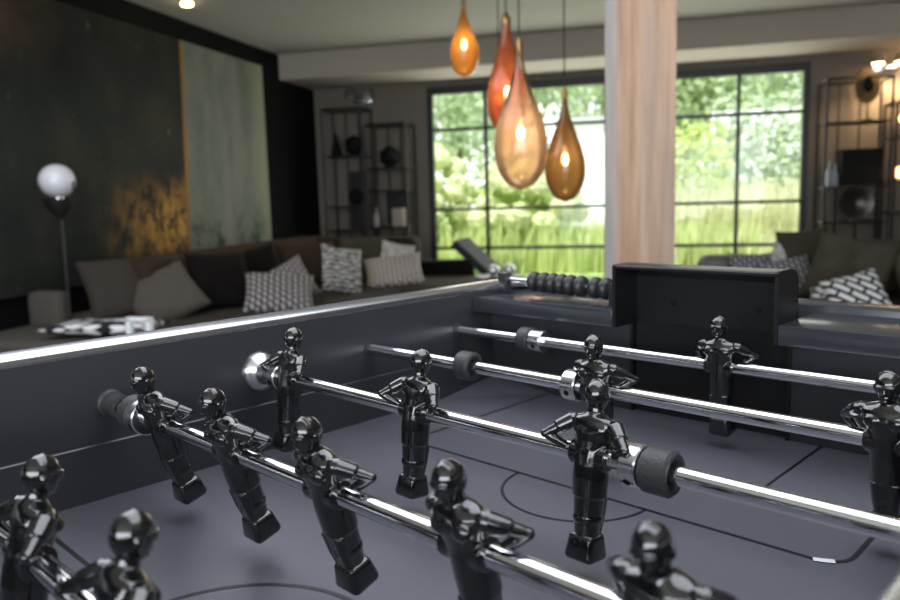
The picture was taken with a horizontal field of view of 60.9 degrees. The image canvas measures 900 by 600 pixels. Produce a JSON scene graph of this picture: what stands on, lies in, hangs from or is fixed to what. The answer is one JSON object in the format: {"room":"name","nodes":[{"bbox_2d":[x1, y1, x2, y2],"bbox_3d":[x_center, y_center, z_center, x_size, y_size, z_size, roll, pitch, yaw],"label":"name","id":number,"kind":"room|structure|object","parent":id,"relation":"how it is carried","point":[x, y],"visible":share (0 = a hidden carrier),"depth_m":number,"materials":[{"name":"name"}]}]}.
{"room":"common room","nodes":[
{"label":"common room","id":0,"kind":"room"},
{"bbox_2d":[0,0,320,330],"bbox_3d":[-3.226,-0.654,3.640,0.200,2.650,11.890,0,8,15],"label":"wall","id":1,"kind":"structure","parent":0,"point":[289,112],"depth_m":8.24,"materials":[{"name":"black paint"}]},
{"bbox_2d":[0,0,271,298],"bbox_3d":[-2.410,-1.191,6.203,0.043,1.942,3.760,0,8,15],"label":"painting","id":2,"kind":"object","parent":1,"relation":"attached to","point":[162,138],"visible":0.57,"depth_m":5.75,"materials":[{"name":"fabric"}]},
{"bbox_2d":[127,0,899,54],"bbox_3d":[0.868,-2.062,2.342,8.760,0.250,12.290,0,8,15],"label":"ceiling","id":3,"kind":"structure","parent":0,"point":[279,27],"depth_m":6.76,"materials":[{"name":"paint"}]},
{"bbox_2d":[179,0,194,6],"bbox_3d":[-2.071,-2.331,6.023,0.124,0.030,0.124,0,8,15],"label":"recessed light","id":4,"kind":"object","parent":3,"relation":"in","point":[187,3],"visible":1,"depth_m":5.99,"materials":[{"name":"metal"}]},
{"bbox_2d":[450,0,478,76],"bbox_3d":[0.071,-1.705,4.232,0.165,0.916,0.165,0,8,15],"label":"lamp","id":5,"kind":"object","parent":3,"relation":"hanging from","point":[464,50],"visible":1,"depth_m":4.22,"materials":[{"name":"orange glass"}]},
{"bbox_2d":[487,0,498,118],"bbox_3d":[0.246,-1.515,3.951,0.135,1.228,0.135,4,10,38],"label":"lamp","id":6,"kind":"object","parent":3,"relation":"hanging from","point":[497,0],"visible":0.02,"depth_m":3.96,"materials":[{"name":"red glass"}]},
{"bbox_2d":[487,0,527,135],"bbox_3d":[0.245,-1.397,3.393,0.185,1.313,0.185,0,8,15],"label":"lamp","id":7,"kind":"object","parent":3,"relation":"hanging from","point":[504,64],"visible":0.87,"depth_m":3.39,"materials":[{"name":"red glass"}]},
{"bbox_2d":[494,0,547,189],"bbox_3d":[0.277,-1.232,3.094,0.225,1.560,0.225,0,8,15],"label":"lamp","id":8,"kind":"object","parent":3,"relation":"hanging from","point":[543,140],"visible":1,"depth_m":3.21,"materials":[{"name":"orange glass"}]},
{"bbox_2d":[545,0,585,201],"bbox_3d":[0.513,-1.257,3.446,0.190,1.619,0.190,0,8,15],"label":"lamp","id":9,"kind":"object","parent":3,"relation":"hanging from","point":[565,168],"visible":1,"depth_m":3.47,"materials":[{"name":"orange glass"}]},
{"bbox_2d":[313,49,899,259],"bbox_3d":[2.459,-1.450,8.320,8.760,2.650,0.200,0,8,15],"label":"wall","id":10,"kind":"structure","parent":0,"point":[393,103],"depth_m":8.85,"materials":[{"name":"beige paint"}]},
{"bbox_2d":[344,87,372,103],"bbox_3d":[-1.052,-2.381,8.907,0.350,0.160,0.225,0,8,15],"label":"wall spotlight","id":11,"kind":"object","parent":10,"relation":"attached to","point":[366,95],"visible":1,"depth_m":8.85,"materials":[{"name":"metal"}]},
{"bbox_2d":[278,3,899,89],"bbox_3d":[2.288,-2.558,7.649,8.360,0.265,0.870,0,8,15],"label":"beam","id":12,"kind":"structure","parent":10,"relation":"attached to","point":[870,27],"depth_m":7.54,"materials":[{"name":"paint"}]},
{"bbox_2d":[426,61,810,277],"bbox_3d":[1.736,-1.284,8.465,4.070,2.325,0.080,0,8,15],"label":"window","id":13,"kind":"structure","parent":10,"relation":"in","point":[804,67],"depth_m":8.32,"materials":[{"name":"black metal"}]},
{"bbox_2d":[870,51,899,71],"bbox_3d":[4.291,-2.333,7.481,0.350,0.160,0.225,0,8,15],"label":"wall spotlight","id":14,"kind":"object","parent":10,"relation":"attached to","point":[879,62],"visible":0.99,"depth_m":7.46,"materials":[{"name":"metal"}]},
{"bbox_2d":[605,0,676,278],"bbox_3d":[0.715,-0.666,2.880,0.254,2.650,0.260,0,8,15],"label":"pillar","id":15,"kind":"structure","parent":0,"point":[640,35],"depth_m":2.78,"materials":[{"name":"brown wood"}]},
{"bbox_3d":[0.949,0.737,2.719,8.760,0.100,12.290,0,8,15],"label":"floor","id":16,"kind":"structure","parent":0,"visible":0},
{"bbox_2d":[37,164,75,320],"bbox_3d":[-2.412,-0.174,4.802,0.280,1.341,0.280,0,8,15],"label":"floor lamp","id":17,"kind":"object","parent":16,"relation":"on","point":[58,181],"visible":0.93,"depth_m":4.68,"materials":[{"name":"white glass"}]},
{"bbox_2d":[28,290,91,324],"bbox_3d":[-2.475,0.139,5.349,0.340,0.500,0.870,0,8,15],"label":"armchair","id":18,"kind":"object","parent":16,"relation":"on","point":[46,307],"visible":0.28,"depth_m":4.93,"materials":[{"name":"beige fabric"}]},
{"bbox_2d":[0,325,169,352],"bbox_3d":[-2.077,0.365,4.501,1.470,0.335,0.590,0,8,15],"label":"ottoman","id":19,"kind":"object","parent":16,"relation":"on","point":[25,337],"visible":0.16,"depth_m":4.38,"materials":[{"name":"beige fabric"}]},
{"bbox_2d":[38,318,172,335],"bbox_3d":[-1.984,0.150,4.433,0.640,0.092,0.360,-1,8,5],"label":"tray","id":20,"kind":"object","parent":19,"relation":"on","point":[86,326],"visible":0.77,"depth_m":4.29,"materials":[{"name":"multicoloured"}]},
{"bbox_2d":[125,317,153,333],"bbox_3d":[-1.662,0.164,4.100,0.150,0.146,0.060,0,8,15],"label":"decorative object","id":21,"kind":"object","parent":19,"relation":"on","point":[129,321],"visible":0.52,"depth_m":4.08,"materials":[{"name":"white paint"}]},
{"bbox_2d":[131,236,480,326],"bbox_3d":[-0.944,-0.105,6.116,2.120,0.670,3.150,0,8,15],"label":"sofa","id":22,"kind":"object","parent":16,"relation":"on","point":[437,273],"visible":0.18,"depth_m":6.27,"materials":[{"name":"grey fabric"}]},
{"bbox_2d":[73,254,178,318],"bbox_3d":[-2.075,-0.086,5.092,0.295,0.390,0.722,5,10,42],"label":"cushion","id":23,"kind":"object","parent":22,"relation":"on","point":[110,285],"visible":0.52,"depth_m":4.89,"materials":[{"name":"grey fabric"}]},
{"bbox_2d":[133,259,212,319],"bbox_3d":[-1.877,-0.017,5.030,0.533,0.466,0.346,-7,9,-33],"label":"cushion","id":24,"kind":"object","parent":22,"relation":"on","point":[169,293],"visible":0.77,"depth_m":4.97,"materials":[{"name":"beige fabric"}]},
{"bbox_2d":[183,252,246,311],"bbox_3d":[-1.623,-0.135,5.402,0.478,0.422,0.231,-9,10,-42],"label":"cushion","id":25,"kind":"object","parent":22,"relation":"on","point":[221,277],"visible":0.77,"depth_m":5.33,"materials":[{"name":"black fabric"}]},
{"bbox_2d":[161,304,325,326],"bbox_3d":[-1.332,0.145,5.133,1.180,0.120,1.000,0,8,15],"label":"seat cushion","id":26,"kind":"object","parent":22,"relation":"on","point":[235,312],"depth_m":5.03,"materials":[{"name":"brown fabric"}]},
{"bbox_2d":[237,242,278,272],"bbox_3d":[-1.515,-0.214,5.966,0.482,0.452,0.201,-7,9,-33],"label":"cushion","id":27,"kind":"object","parent":22,"relation":"on","point":[262,259],"visible":0.33,"depth_m":5.94,"materials":[{"name":"black fabric"}]},
{"bbox_2d":[242,272,313,312],"bbox_3d":[-1.179,-0.049,5.281,0.497,0.282,0.304,-3,8,-12],"label":"cushion","id":28,"kind":"object","parent":22,"relation":"on","point":[265,292],"visible":0.87,"depth_m":5.21,"materials":[{"name":"grey fabric"}]},
{"bbox_2d":[267,255,321,296],"bbox_3d":[-1.174,-0.106,5.545,0.460,0.435,0.195,-4,8,-18],"label":"cushion","id":29,"kind":"object","parent":22,"relation":"on","point":[294,265],"visible":0.23,"depth_m":5.54,"materials":[{"name":"grey fabric"}]},
{"bbox_2d":[274,240,332,285],"bbox_3d":[-1.197,-0.297,6.490,0.542,0.385,0.236,-7,9,-34],"label":"cushion","id":30,"kind":"object","parent":22,"relation":"on","point":[310,254],"visible":0.47,"depth_m":6.41,"materials":[{"name":"brown fabric"}]},
{"bbox_2d":[321,243,361,292],"bbox_3d":[-0.853,-0.234,6.036,0.424,0.438,0.184,-7,9,-32],"label":"cushion","id":31,"kind":"object","parent":22,"relation":"on","point":[341,268],"visible":0.99,"depth_m":5.97,"materials":[{"name":"grey fabric"}]},
{"bbox_2d":[312,287,402,303],"bbox_3d":[-1.073,0.007,6.099,1.180,0.120,0.980,0,8,15],"label":"seat cushion","id":32,"kind":"object","parent":22,"relation":"on","point":[367,292],"depth_m":5.94,"materials":[{"name":"brown fabric"}]},
{"bbox_2d":[339,236,384,280],"bbox_3d":[-0.763,-0.358,6.798,0.422,0.399,0.204,-4,8,-14],"label":"cushion","id":33,"kind":"object","parent":22,"relation":"on","point":[370,248],"visible":0.38,"depth_m":6.75,"materials":[{"name":"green fabric"}]},
{"bbox_2d":[363,252,424,286],"bbox_3d":[-0.484,-0.251,6.593,0.524,0.297,0.244,-2,8,-5],"label":"cushion","id":34,"kind":"object","parent":22,"relation":"on","point":[404,269],"visible":0.98,"depth_m":6.53,"materials":[{"name":"beige fabric"}]},
{"bbox_2d":[381,240,414,256],"bbox_3d":[-0.491,-0.339,6.827,0.398,0.415,0.178,-3,8,-11],"label":"cushion","id":35,"kind":"object","parent":22,"relation":"on","point":[388,248],"visible":0.3,"depth_m":6.80,"materials":[{"name":"grey fabric"}]},
{"bbox_2d":[317,275,480,292],"bbox_3d":[-0.545,-0.120,6.932,1.770,0.120,0.880,0,8,15],"label":"seat cushion","id":36,"kind":"object","parent":22,"relation":"on","point":[431,281],"depth_m":6.61,"materials":[{"name":"brown fabric"}]},
{"bbox_2d":[320,106,376,237],"bbox_3d":[-1.173,-1.163,8.990,0.506,2.113,0.346,0,8,15],"label":"shelf unit","id":37,"kind":"object","parent":16,"relation":"on","point":[327,110],"visible":0.77,"depth_m":8.93,"materials":[{"name":"black metal"}]},
{"bbox_2d":[331,132,341,155],"bbox_3d":[-1.330,-1.815,8.928,0.130,0.280,0.130,0,8,15],"label":"ornament","id":38,"kind":"object","parent":37,"relation":"on","point":[336,150],"visible":0.84,"depth_m":8.89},
{"bbox_2d":[345,135,360,154],"bbox_3d":[-1.117,-1.794,8.874,0.215,0.241,0.204,0,8,15],"label":"ornament","id":39,"kind":"object","parent":37,"relation":"on","point":[353,143],"visible":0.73,"depth_m":8.81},
{"bbox_2d":[348,188,362,205],"bbox_3d":[-1.093,-1.200,8.900,0.179,0.204,0.170,0,8,15],"label":"ornament","id":40,"kind":"object","parent":37,"relation":"on","point":[355,196],"visible":0.98,"depth_m":8.85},
{"bbox_2d":[350,171,369,227],"bbox_3d":[-1.059,-1.178,8.989,0.220,0.665,0.020,0,8,15],"label":"panel","id":41,"kind":"object","parent":37,"relation":"on","point":[356,182],"visible":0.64,"depth_m":8.98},
{"bbox_2d":[363,122,417,237],"bbox_3d":[-0.668,-1.061,8.869,0.506,1.913,0.346,0,8,15],"label":"shelf unit","id":42,"kind":"object","parent":16,"relation":"on","point":[395,124],"visible":0.73,"depth_m":8.79,"materials":[{"name":"black metal"}]},
{"bbox_2d":[374,208,379,226],"bbox_3d":[-0.849,-0.961,8.890,0.070,0.220,0.069,0,8,15],"label":"bottle","id":43,"kind":"object","parent":42,"relation":"on","point":[376,216],"visible":1,"depth_m":8.87,"materials":[{"name":"glass"}]},
{"bbox_2d":[379,145,398,167],"bbox_3d":[-0.697,-1.647,8.783,0.233,0.260,0.221,0,8,15],"label":"ornament","id":44,"kind":"object","parent":42,"relation":"on","point":[389,156],"visible":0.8,"depth_m":8.71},
{"bbox_2d":[386,191,411,224],"bbox_3d":[-0.593,-1.065,8.879,0.300,0.385,0.020,0,8,15],"label":"panel","id":45,"kind":"object","parent":42,"relation":"on","point":[397,199],"visible":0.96,"depth_m":8.86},
{"bbox_2d":[392,208,405,226],"bbox_3d":[-0.591,-0.956,8.832,0.150,0.210,0.060,0,8,15],"label":"picture frame","id":46,"kind":"object","parent":42,"relation":"on","point":[398,214],"visible":0.97,"depth_m":8.80,"materials":[{"name":"beige"}]},
{"bbox_2d":[0,262,899,599],"bbox_3d":[-0.117,0.521,0.466,0.704,0.990,1.401,6,11,44],"label":"table","id":47,"kind":"object","parent":16,"relation":"on","point":[59,401],"visible":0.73,"depth_m":0.71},
{"bbox_2d":[0,453,161,599],"bbox_3d":[-0.180,0.142,0.353,0.730,0.120,0.044,6,11,44],"label":"rod","id":48,"kind":"object","parent":47,"relation":"attached to","point":[30,524],"visible":1,"depth_m":0.36,"materials":[{"name":"silver metal"}]},
{"bbox_2d":[115,366,737,599],"bbox_3d":[-0.072,0.124,0.464,0.730,0.118,0.052,6,11,44],"label":"rod","id":49,"kind":"object","parent":47,"relation":"attached to","point":[460,527],"visible":1,"depth_m":0.44,"materials":[{"name":"silver metal"}]},
{"bbox_2d":[472,288,611,326],"bbox_3d":[0.143,0.007,0.976,0.214,0.020,0.106,6,11,44],"label":"shelf","id":50,"kind":"object","parent":47,"relation":"attached to","point":[520,304],"depth_m":0.96,"materials":[{"name":"grey metal"}]},
{"bbox_2d":[498,271,611,305],"bbox_3d":[0.133,-0.018,0.968,0.031,0.032,0.215,-8,10,-38],"label":"counter","id":51,"kind":"object","parent":47,"relation":"on","point":[580,286],"depth_m":0.95,"materials":[{"name":"plastic"}]},
{"bbox_2d":[260,327,899,564],"bbox_3d":[0.031,0.106,0.569,0.730,0.121,0.037,6,11,44],"label":"rod","id":52,"kind":"object","parent":47,"relation":"attached to","point":[652,469],"visible":1,"depth_m":0.50,"materials":[{"name":"silver metal"}]},
{"bbox_2d":[367,335,899,517],"bbox_3d":[0.135,0.089,0.675,0.730,0.121,0.039,6,11,44],"label":"rod","id":53,"kind":"object","parent":47,"relation":"attached to","point":[880,436],"visible":0.8,"depth_m":0.58,"materials":[{"name":"silver metal"}]},
{"bbox_2d":[456,316,899,436],"bbox_3d":[0.238,0.072,0.780,0.730,0.121,0.035,6,11,45],"label":"rod","id":54,"kind":"object","parent":47,"relation":"attached to","point":[719,362],"visible":0.89,"depth_m":0.75,"materials":[{"name":"silver metal"}]},
{"bbox_2d":[778,312,899,358],"bbox_3d":[0.432,0.036,0.698,0.222,0.020,0.106,6,11,44],"label":"shelf","id":55,"kind":"object","parent":47,"relation":"attached to","point":[853,335],"depth_m":0.72,"materials":[{"name":"grey metal"}]},
{"bbox_2d":[451,237,502,274],"bbox_3d":[0.581,-0.275,7.460,1.030,0.661,0.550,0,8,15],"label":"lounge chair","id":56,"kind":"object","parent":16,"relation":"on","point":[467,248],"visible":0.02,"depth_m":7.34,"materials":[{"name":"fabric"}]},
{"bbox_2d":[475,274,523,280],"bbox_3d":[0.410,0.012,6.266,0.400,0.420,0.400,0,8,15],"label":"side table","id":57,"kind":"object","parent":16,"relation":"on","point":[485,277],"visible":0.28,"depth_m":6.17,"materials":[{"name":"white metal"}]},
{"bbox_2d":[487,264,499,275],"bbox_3d":[0.354,-0.244,6.245,0.098,0.095,0.100,0,8,15],"label":"candle light","id":58,"kind":"object","parent":57,"relation":"on","point":[493,270],"visible":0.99,"depth_m":6.21,"materials":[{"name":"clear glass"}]},
{"bbox_2d":[503,264,514,274],"bbox_3d":[0.483,-0.247,6.242,0.098,0.095,0.100,0,8,15],"label":"candle light","id":59,"kind":"object","parent":57,"relation":"on","point":[510,268],"visible":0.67,"depth_m":6.21,"materials":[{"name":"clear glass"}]},
{"bbox_2d":[697,254,899,304],"bbox_3d":[2.666,0.072,4.364,2.340,0.580,1.460,0,8,15],"label":"sofa","id":60,"kind":"object","parent":16,"relation":"on","point":[711,259],"visible":0.11,"depth_m":5.01,"materials":[{"name":"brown fabric"}]},
{"bbox_2d":[727,253,770,267],"bbox_3d":[1.897,-0.175,4.850,0.260,0.243,0.142,0,8,15],"label":"cushion","id":61,"kind":"object","parent":60,"relation":"on","point":[734,260],"visible":0.39,"depth_m":4.82,"materials":[{"name":"grey fabric"}]},
{"bbox_2d":[769,240,786,261],"bbox_3d":[2.097,-0.194,4.801,0.312,0.358,0.132,0,8,13],"label":"cushion","id":62,"kind":"object","parent":60,"relation":"on","point":[778,253],"visible":0.23,"depth_m":4.78,"materials":[{"name":"grey fabric"}]},
{"bbox_2d":[757,254,809,290],"bbox_3d":[2.050,-0.138,4.642,0.335,0.270,0.180,-1,8,8],"label":"cushion","id":63,"kind":"object","parent":60,"relation":"on","point":[801,264],"visible":0.42,"depth_m":4.61,"materials":[{"name":"grey fabric"}]},
{"bbox_2d":[775,227,827,264],"bbox_3d":[2.202,-0.246,4.778,0.332,0.413,0.200,2,9,26],"label":"cushion","id":64,"kind":"object","parent":60,"relation":"on","point":[794,244],"visible":0.33,"depth_m":4.73,"materials":[{"name":"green fabric"}]},
{"bbox_2d":[810,286,827,299],"bbox_3d":[1.964,0.005,3.955,0.213,0.148,0.132,1,8,22],"label":"cushion","id":65,"kind":"object","parent":60,"relation":"on","point":[817,293],"visible":0.23,"depth_m":3.94,"materials":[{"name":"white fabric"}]},
{"bbox_2d":[798,230,899,298],"bbox_3d":[2.186,-0.150,4.197,0.283,0.459,0.486,-9,11,-43],"label":"cushion","id":66,"kind":"object","parent":60,"relation":"on","point":[837,256],"visible":0.62,"depth_m":4.15,"materials":[{"name":"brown fabric"}]},
{"bbox_2d":[798,295,899,304],"bbox_3d":[2.044,0.100,4.363,1.100,0.180,1.130,0,8,15],"label":"seat cushion","id":67,"kind":"object","parent":60,"relation":"on","point":[894,300],"depth_m":4.35,"materials":[{"name":"brown fabric"}]},
{"bbox_2d":[819,267,891,304],"bbox_3d":[2.064,-0.025,3.891,0.337,0.272,0.164,-1,8,4],"label":"cushion","id":68,"kind":"object","parent":60,"relation":"on","point":[865,286],"visible":0.66,"depth_m":3.85,"materials":[{"name":"white fabric"}]},
{"bbox_2d":[858,239,899,294],"bbox_3d":[2.663,-0.195,4.481,0.621,0.336,0.239,0,8,9],"label":"cushion","id":69,"kind":"object","parent":60,"relation":"on","point":[891,287],"visible":0.16,"depth_m":4.43,"materials":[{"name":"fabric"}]},
{"bbox_2d":[892,253,899,290],"bbox_3d":[2.600,-0.126,4.062,0.497,0.380,0.234,-2,8,-1],"label":"cushion","id":70,"kind":"object","parent":60,"relation":"on","point":[896,268],"visible":0.72,"depth_m":4.07,"materials":[{"name":"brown fabric"}]},
{"bbox_2d":[813,74,895,239],"bbox_3d":[3.971,-1.112,7.577,0.596,2.093,0.426,0,8,15],"label":"shelf unit","id":71,"kind":"object","parent":16,"relation":"on","point":[827,84],"visible":0.77,"depth_m":7.47,"materials":[{"name":"black metal"}]},
{"bbox_2d":[826,160,832,186],"bbox_3d":[3.739,-1.245,7.536,0.064,0.260,0.063,0,8,15],"label":"bottle","id":72,"kind":"object","parent":71,"relation":"on","point":[829,173],"visible":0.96,"depth_m":7.52,"materials":[{"name":"grey glass"}]},
{"bbox_2d":[832,164,838,186],"bbox_3d":[3.818,-1.233,7.580,0.060,0.220,0.059,0,8,15],"label":"bottle","id":73,"kind":"object","parent":71,"relation":"on","point":[835,173],"visible":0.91,"depth_m":7.56,"materials":[{"name":"grey glass"}]},
{"bbox_2d":[839,187,874,220],"bbox_3d":[3.972,-0.942,7.486,0.320,0.340,0.100,0,8,15],"label":"round bowl","id":74,"kind":"object","parent":71,"relation":"on","point":[855,204],"visible":1,"depth_m":7.47,"materials":[{"name":"ceramic"}]},
{"bbox_2d":[836,148,883,184],"bbox_3d":[4.042,-1.315,7.564,0.370,0.345,0.253,0,8,15],"label":"box","id":75,"kind":"object","parent":71,"relation":"on","point":[854,166],"visible":0.98,"depth_m":7.46,"materials":[{"name":"black metal"}]},
{"bbox_2d":[854,67,879,119],"bbox_3d":[3.948,-1.959,7.267,0.334,0.495,0.100,-7,9,-33],"label":"disc","id":76,"kind":"object","parent":71,"relation":"on","point":[867,89],"visible":0.98,"depth_m":7.23,"materials":[{"name":"black metal"}]},
{"bbox_2d":[878,100,899,239],"bbox_3d":[4.603,-0.989,7.425,0.676,1.853,0.426,0,8,15],"label":"shelf unit","id":77,"kind":"object","parent":16,"relation":"on","point":[896,137],"visible":0.73,"depth_m":7.35,"materials":[{"name":"black metal"}]},
{"bbox_2d":[895,167,899,180],"bbox_3d":[4.324,-1.216,7.363,0.110,0.135,0.110,0,8,15],"label":"table lamp","id":78,"kind":"object","parent":77,"relation":"on","point":[897,168],"visible":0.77,"depth_m":7.33,"materials":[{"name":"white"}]},
{"label":"outside","id":79,"kind":"structure","parent":0,"visible":0},
{"bbox_2d":[437,211,769,279],"bbox_3d":[6.943,-2.562,25.938,60.000,0.095,36.100,0,8,15],"label":"lawn","id":80,"kind":"structure","parent":79,"point":[589,275],"depth_m":10.28,"materials":[{"name":"green plant"}]},
{"bbox_2d":[435,141,474,236],"bbox_3d":[-0.686,-1.532,11.939,2.194,1.827,1.665,0,8,15],"label":"hydrangea bush","id":81,"kind":"object","parent":80,"relation":"on","point":[460,190],"visible":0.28,"depth_m":11.52,"materials":[{"name":"white plant"}]},
{"bbox_2d":[433,94,508,179],"bbox_3d":[0.307,-7.149,30.367,4.684,8.190,6.768,-5,8,-24],"label":"tree","id":82,"kind":"object","parent":80,"relation":"on","point":[450,117],"visible":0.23,"depth_m":29.68,"materials":[{"name":"green plant"}]},
{"bbox_2d":[447,157,589,245],"bbox_3d":[1.047,-1.362,11.794,2.182,1.627,1.625,0,8,15],"label":"tree","id":83,"kind":"object","parent":80,"relation":"on","point":[524,168],"visible":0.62,"depth_m":11.28,"materials":[{"name":"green plant"}]},
{"bbox_2d":[450,85,592,165],"bbox_3d":[1.966,-5.799,22.892,5.450,7.417,4.319,0,8,15],"label":"tree","id":84,"kind":"object","parent":80,"relation":"on","point":[541,95],"visible":0.06,"depth_m":22.47,"materials":[{"name":"green plant"}]},
{"bbox_2d":[467,130,586,228],"bbox_3d":[1.301,-1.925,13.839,2.035,2.229,1.721,-3,8,-9],"label":"shrub","id":85,"kind":"object","parent":80,"relation":"on","point":[511,158],"visible":0.16,"depth_m":13.62,"materials":[{"name":"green plant"}]},
{"bbox_2d":[547,85,603,121],"bbox_3d":[6.816,-7.814,31.757,6.016,8.762,5.015,4,9,34],"label":"tree","id":86,"kind":"object","parent":80,"relation":"on","point":[595,91],"visible":0.07,"depth_m":31.31,"materials":[{"name":"green plant"}]},
{"bbox_2d":[571,116,603,228],"bbox_3d":[3.818,-2.669,17.042,2.250,2.660,1.700,0,8,15],"label":"house","id":87,"kind":"structure","parent":80,"relation":"on","point":[591,136],"depth_m":16.42,"materials":[{"name":"white paint"}]},
{"bbox_2d":[599,75,754,191],"bbox_3d":[7.268,-5.836,24.116,4.131,6.860,4.206,-5,8,-25],"label":"tree","id":88,"kind":"object","parent":80,"relation":"on","point":[690,93],"visible":0.18,"depth_m":23.39,"materials":[{"name":"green plant"}]},
{"bbox_2d":[675,110,734,207],"bbox_3d":[3.783,-1.813,11.895,1.392,2.245,1.147,0,8,15],"label":"shrub","id":89,"kind":"object","parent":80,"relation":"on","point":[690,166],"visible":0.44,"depth_m":11.63,"materials":[{"name":"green plant"}]},
{"bbox_2d":[674,172,799,264],"bbox_3d":[4.850,-1.202,10.978,4.403,1.312,3.578,0,8,15],"label":"grass","id":90,"kind":"structure","parent":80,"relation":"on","point":[780,217],"depth_m":10.66,"materials":[{"name":"green plant"}]},
{"bbox_2d":[676,73,802,149],"bbox_3d":[10.635,-6.992,27.760,5.123,7.982,4.882,0,8,15],"label":"tree","id":91,"kind":"object","parent":80,"relation":"on","point":[781,75],"visible":0.03,"depth_m":26.98,"materials":[{"name":"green plant"}]},
{"bbox_2d":[693,88,801,196],"bbox_3d":[8.195,-2.534,13.733,7.465,3.159,1.264,0,8,15],"label":"tree","id":92,"kind":"object","parent":80,"relation":"on","point":[779,140],"visible":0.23,"depth_m":14.25,"materials":[{"name":"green plant"}]},
{"bbox_2d":[710,107,801,192],"bbox_3d":[11.478,-3.024,17.133,10.700,2.900,0.300,0,8,15],"label":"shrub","id":93,"kind":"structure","parent":80,"relation":"on","point":[713,130],"depth_m":17.97,"materials":[{"name":"green plant"}]},
{"bbox_2d":[715,72,802,110],"bbox_3d":[9.999,-5.691,21.117,5.306,7.214,5.648,0,8,15],"label":"tree","id":94,"kind":"object","parent":80,"relation":"on","point":[775,85],"visible":0.12,"depth_m":21.54,"materials":[{"name":"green plant"}]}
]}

